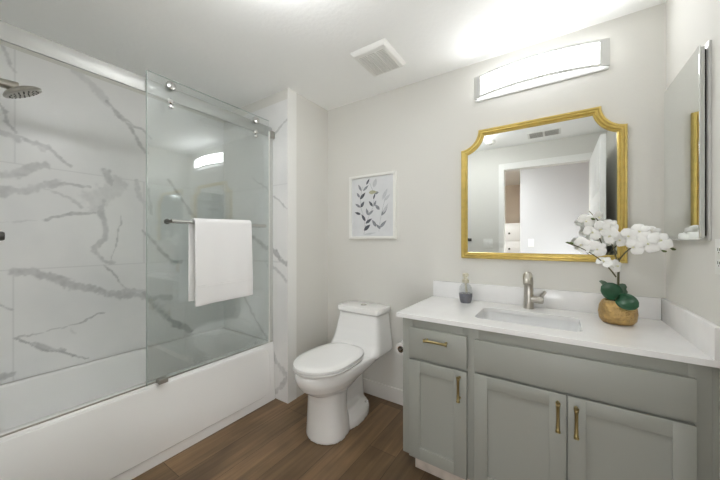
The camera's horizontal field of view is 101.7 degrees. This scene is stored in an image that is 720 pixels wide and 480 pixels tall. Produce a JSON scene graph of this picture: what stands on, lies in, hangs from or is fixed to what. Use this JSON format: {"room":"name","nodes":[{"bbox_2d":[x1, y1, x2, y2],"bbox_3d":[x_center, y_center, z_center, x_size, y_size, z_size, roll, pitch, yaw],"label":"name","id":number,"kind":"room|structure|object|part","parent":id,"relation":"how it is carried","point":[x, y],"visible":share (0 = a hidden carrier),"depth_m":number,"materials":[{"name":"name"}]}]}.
{"room":"bathroom","nodes":[
{"label":"bathroom","id":0,"kind":"room"},
{"bbox_2d":[0,40,223,384],"bbox_3d":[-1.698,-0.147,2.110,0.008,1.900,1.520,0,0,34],"label":"wall","id":1,"kind":"structure","parent":0,"point":[73,152],"depth_m":1.96,"materials":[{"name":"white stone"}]},
{"bbox_2d":[224,99,286,402],"bbox_3d":[-0.914,0.080,2.504,0.857,2.355,0.008,0,0,34],"label":"wall","id":2,"kind":"structure","parent":0,"point":[245,155],"depth_m":2.44,"materials":[{"name":"white stone"}]},
{"bbox_2d":[224,89,327,397],"bbox_3d":[-0.784,0.037,2.706,0.864,2.440,0.472,0,0,34],"label":"wall","id":3,"kind":"structure","parent":0,"point":[311,119],"depth_m":2.48,"materials":[{"name":"white paint"}]},
{"bbox_2d":[287,88,295,403],"bbox_3d":[-0.533,0.037,2.298,0.006,2.440,0.092,0,0,34],"label":"trim","id":4,"kind":"structure","parent":3,"relation":"attached to","point":[291,95],"depth_m":2.29,"materials":[{"name":"white paint"}]},
{"bbox_2d":[132,392,442,479],"bbox_3d":[-1.414,1.288,0.224,5.800,0.060,5.600,0,0,34],"label":"floor","id":5,"kind":"structure","parent":0,"point":[270,442],"depth_m":1.74,"materials":[{"name":"brown wood"}]},
{"bbox_2d":[0,327,274,479],"bbox_3d":[-1.388,1.031,1.908,0.730,0.451,1.505,0,0,34],"label":"bathtub","id":6,"kind":"object","parent":5,"relation":"on","point":[125,436],"visible":0.99,"depth_m":1.72,"materials":[{"name":"white ceramic"}]},
{"bbox_2d":[0,340,272,437],"bbox_3d":[-1.117,0.802,1.732,0.008,0.006,1.494,0,0,34],"label":"track","id":7,"kind":"object","parent":6,"relation":"on","point":[43,421],"visible":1,"depth_m":1.48,"materials":[{"name":"silver metal"}]},
{"bbox_2d":[156,376,167,384],"bbox_3d":[-1.128,0.795,1.669,0.038,0.027,0.050,0,0,34],"label":"block","id":8,"kind":"object","parent":6,"relation":"attached to","point":[164,379],"visible":1,"depth_m":1.66,"materials":[{"name":"grey metal"}]},
{"bbox_2d":[270,138,272,340],"bbox_3d":[-0.951,-0.034,2.001,0.024,1.678,0.870,0,0,34],"label":"shower door frame","id":9,"kind":"structure","parent":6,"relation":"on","point":[271,140],"depth_m":2.35,"materials":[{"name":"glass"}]},
{"bbox_2d":[293,301,391,444],"bbox_3d":[-0.130,0.877,2.058,0.438,0.760,0.795,0,0,34],"label":"toilet","id":10,"kind":"object","parent":5,"relation":"on","point":[331,374],"visible":1,"depth_m":1.93,"materials":[{"name":"white ceramic"}]},
{"bbox_3d":[-0.207,0.797,1.943,0.372,0.016,0.519,0,0,34],"label":"seat","id":11,"kind":"part","parent":10,"relation":"part of","materials":[{"name":"white plastic"}]},
{"bbox_3d":[-0.205,0.770,1.945,0.370,0.026,0.522,0,0,34],"label":"seat lid","id":12,"kind":"part","parent":10,"relation":"part of","materials":[{"name":"white plastic"}]},
{"bbox_3d":[0.030,0.525,2.297,0.382,0.044,0.219,0,0,34],"label":"tank lid","id":13,"kind":"part","parent":10,"relation":"part of","materials":[{"name":"white ceramic"}]},
{"bbox_2d":[403,318,718,479],"bbox_3d":[0.859,0.838,1.509,1.154,0.838,0.629,0,0,34],"label":"vanity cabinet","id":14,"kind":"object","parent":5,"relation":"on","point":[478,404],"visible":0.95,"depth_m":1.23,"materials":[{"name":"grey paint"}]},
{"bbox_3d":[0.379,0.511,1.474,0.120,0.018,0.037,0,0,34],"label":"handle","id":15,"kind":"part","parent":14,"relation":"part of","materials":[{"name":"gold metal"}]},
{"bbox_3d":[0.393,0.541,1.499,0.299,0.156,0.019,0,0,34],"label":"drawer","id":16,"kind":"part","parent":14,"relation":"part of","materials":[{"name":"grey paint"}]},
{"bbox_3d":[0.393,0.893,1.499,0.299,0.517,0.019,0,0,34],"label":"door","id":17,"kind":"part","parent":14,"relation":"part of","materials":[{"name":"grey paint"}]},
{"bbox_3d":[0.474,0.714,1.410,0.018,0.120,0.037,0,0,34],"label":"handle","id":18,"kind":"part","parent":14,"relation":"part of","materials":[{"name":"gold metal"}]},
{"bbox_3d":[0.694,0.890,1.298,0.357,0.523,0.019,0,0,34],"label":"door","id":19,"kind":"part","parent":14,"relation":"part of","materials":[{"name":"grey paint"}]},
{"bbox_2d":[396,280,719,367],"bbox_3d":[0.858,0.351,1.531,1.182,0.132,0.600,0,0,34],"label":"countertop","id":20,"kind":"structure","parent":14,"relation":"on","point":[664,329],"depth_m":1.40,"materials":[{"name":"white stone"}]},
{"bbox_2d":[459,273,471,302],"bbox_3d":[0.673,0.300,1.866,0.080,0.186,0.080,0,0,34],"label":"soap dispenser","id":21,"kind":"object","parent":20,"relation":"on","point":[465,297],"visible":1,"depth_m":1.85,"materials":[{"name":"grey glass"}]},
{"bbox_2d":[478,311,580,331],"bbox_3d":[0.849,0.480,1.498,0.490,0.124,0.330,0,0,34],"label":"sink","id":22,"kind":"object","parent":20,"relation":"in","point":[511,318],"visible":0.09,"depth_m":1.61,"materials":[{"name":"white ceramic"}]},
{"bbox_2d":[523,272,546,308],"bbox_3d":[0.987,0.284,1.659,0.118,0.218,0.146,0,0,34],"label":"faucet","id":23,"kind":"object","parent":20,"relation":"on","point":[530,299],"visible":1,"depth_m":1.68,"materials":[{"name":"silver metal"}]},
{"bbox_3d":[0.960,0.227,1.673,0.049,0.104,0.138,0,0,34],"label":"spout","id":24,"kind":"part","parent":23,"relation":"part of","materials":[{"name":"silver metal"}]},
{"bbox_2d":[568,211,675,325],"bbox_3d":[1.222,0.121,1.391,0.383,0.543,0.171,0,0,34],"label":"potted orchid","id":25,"kind":"object","parent":20,"relation":"on","point":[618,307],"visible":1,"depth_m":1.37,"materials":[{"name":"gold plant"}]},
{"bbox_3d":[1.133,0.092,1.431,0.199,0.166,0.013,0,0,19],"label":"flower stem","id":26,"kind":"part","parent":25,"relation":"part of","materials":[{"name":"white plant"}]},
{"bbox_3d":[1.191,-0.025,1.437,0.111,0.253,0.007,0,0,44],"label":"flower stem","id":27,"kind":"part","parent":25,"relation":"part of","materials":[{"name":"white plant"}]},
{"bbox_3d":[1.232,0.194,1.399,0.014,0.220,0.011,0,0,34],"label":"stem","id":28,"kind":"part","parent":25,"relation":"part of","materials":[{"name":"plant"}]},
{"bbox_3d":[1.231,0.338,1.400,0.146,0.110,0.146,0,0,34],"label":"pot","id":29,"kind":"part","parent":25,"relation":"part of","materials":[{"name":"gold metal"}]},
{"bbox_3d":[0.804,0.714,1.190,0.018,0.120,0.037,0,0,34],"label":"handle","id":30,"kind":"part","parent":14,"relation":"part of","materials":[{"name":"gold metal"}]},
{"bbox_3d":[0.854,0.718,1.156,0.018,0.120,0.037,0,0,34],"label":"handle","id":31,"kind":"part","parent":14,"relation":"part of","materials":[{"name":"gold metal"}]},
{"bbox_3d":[0.996,0.890,1.096,0.356,0.523,0.019,0,0,34],"label":"door","id":32,"kind":"part","parent":14,"relation":"part of","materials":[{"name":"grey paint"}]},
{"bbox_3d":[0.295,0.628,1.752,0.055,0.040,0.170,0,0,34],"label":"toilet roll holder","id":33,"kind":"object","parent":14,"relation":"attached to","visible":0},
{"bbox_2d":[395,341,402,355],"bbox_3d":[0.264,0.631,1.744,0.070,0.070,0.102,0,0,34],"label":"toilet roll","id":34,"kind":"object","parent":33,"relation":"hanging from","point":[400,352],"visible":0.47,"depth_m":1.71,"materials":[{"name":"white paper"}]},
{"bbox_2d":[0,0,666,111],"bbox_3d":[-1.414,-1.212,0.224,5.800,0.060,5.600,0,0,34],"label":"ceiling","id":35,"kind":"structure","parent":0,"point":[237,53],"depth_m":1.66,"materials":[{"name":"white paint"}]},
{"bbox_2d":[350,38,405,76],"bbox_3d":[0.122,-1.167,1.897,0.251,0.030,0.290,0,0,34],"label":"exhaust fan","id":36,"kind":"object","parent":35,"relation":"attached to","point":[379,57],"visible":1,"depth_m":1.85,"materials":[{"name":"white plastic"}]},
{"bbox_2d":[328,2,665,389],"bbox_3d":[0.286,0.037,2.335,3.320,2.440,0.100,0,0,34],"label":"wall","id":37,"kind":"structure","parent":0,"point":[419,131],"depth_m":2.04,"materials":[{"name":"white paint"}]},
{"bbox_2d":[349,171,396,238],"bbox_3d":[0.095,-0.279,2.386,0.438,0.525,0.026,0,0,34],"label":"framed print","id":38,"kind":"object","parent":37,"relation":"attached to","point":[372,197],"visible":1,"depth_m":2.38,"materials":[{"name":"white paper"}]},
{"bbox_2d":[363,378,402,405],"bbox_3d":[0.145,1.200,2.361,1.064,0.115,0.014,0,0,34],"label":"baseboard","id":39,"kind":"structure","parent":37,"relation":"attached to","point":[377,389],"depth_m":2.32,"materials":[{"name":"white paint"}]},
{"bbox_2d":[474,38,609,102],"bbox_3d":[1.026,-0.996,1.724,0.687,0.155,0.092,0,0,34],"label":"vanity light","id":40,"kind":"object","parent":37,"relation":"attached to","point":[572,61],"visible":1,"depth_m":1.68,"materials":[{"name":"white glass"}]},
{"bbox_3d":[1.048,-0.993,1.757,0.679,0.149,0.014,0,0,34],"label":"plate","id":41,"kind":"part","parent":40,"relation":"part of","materials":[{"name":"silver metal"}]},
{"bbox_2d":[461,106,627,262],"bbox_3d":[1.038,-0.304,1.755,0.845,0.844,0.026,0,0,34],"label":"wall mirror","id":42,"kind":"object","parent":37,"relation":"attached to","point":[526,186],"visible":1,"depth_m":1.73,"materials":[{"name":"gold metal"}]},
{"bbox_2d":[433,280,660,319],"bbox_3d":[1.011,0.339,1.778,1.162,0.108,0.020,0,0,34],"label":"backsplash","id":43,"kind":"structure","parent":37,"relation":"attached to","point":[649,307],"depth_m":1.71,"materials":[{"name":"white stone"}]},
{"bbox_2d":[666,0,719,479],"bbox_3d":[0.955,0.037,0.522,0.100,2.440,2.170,0,0,34],"label":"wall","id":44,"kind":"structure","parent":0,"point":[692,283],"depth_m":1.14,"materials":[{"name":"white paint"}]},
{"bbox_2d":[664,40,711,240],"bbox_3d":[1.332,-0.352,1.204,0.030,0.704,0.411,0,0,34],"label":"medicine cabinet","id":45,"kind":"object","parent":44,"relation":"attached to","point":[688,99],"visible":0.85,"depth_m":1.12,"materials":[{"name":"silver metal"}]},
{"bbox_3d":[1.330,-0.351,1.207,0.011,0.682,0.395,0,0,34],"label":"door","id":46,"kind":"part","parent":45,"relation":"part of","materials":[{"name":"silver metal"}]},
{"bbox_2d":[715,239,719,274],"bbox_3d":[1.182,0.052,0.960,0.009,0.118,0.075,0,0,34],"label":"wall outlet","id":47,"kind":"object","parent":44,"relation":"attached to","point":[717,241],"visible":1,"depth_m":0.98,"materials":[{"name":"white plastic"}]},
{"bbox_3d":[-1.749,-0.147,1.234,0.880,1.900,0.008,0,0,34],"label":"wall","id":48,"kind":"structure","parent":0,"visible":0},
{"bbox_2d":[0,231,4,240],"bbox_3d":[-1.751,-0.022,1.339,0.159,0.159,0.162,0,0,34],"label":"shower valve","id":49,"kind":"object","parent":48,"relation":"attached to","point":[2,234],"visible":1,"depth_m":1.39,"materials":[{"name":"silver metal"}]},
{"bbox_2d":[0,78,41,98],"bbox_3d":[-1.717,-0.736,1.390,0.148,0.084,0.286,0,0,34],"label":"shower","id":50,"kind":"object","parent":48,"relation":"attached to","point":[14,91],"visible":1,"depth_m":1.41,"materials":[{"name":"silver metal"}]},
{"bbox_3d":[-1.740,-0.745,1.356,0.044,0.066,0.205,0,0,34],"label":"arm","id":51,"kind":"part","parent":50,"relation":"part of","materials":[{"name":"silver metal"}]},
{"bbox_2d":[0,20,274,138],"bbox_3d":[-1.113,-0.856,1.724,0.030,0.083,1.510,0,0,34],"label":"rail","id":52,"kind":"object","parent":48,"relation":"attached to","point":[9,33],"visible":0.89,"depth_m":1.49,"materials":[{"name":"silver metal"}]},
{"bbox_2d":[146,70,269,385],"bbox_3d":[-0.910,-0.070,1.929,0.082,1.732,0.831,0,0,34],"label":"sliding shower door","id":53,"kind":"structure","parent":52,"relation":"hanging from","point":[170,85],"depth_m":1.76,"materials":[{"name":"clear glass"}]},
{"bbox_2d":[188,218,252,306],"bbox_3d":[-0.887,0.121,1.901,0.072,0.536,0.412,0,0,34],"label":"towel","id":54,"kind":"object","parent":53,"relation":"hanging from","point":[220,265],"visible":0.99,"depth_m":1.85,"materials":[{"name":"white fabric"}]}
]}

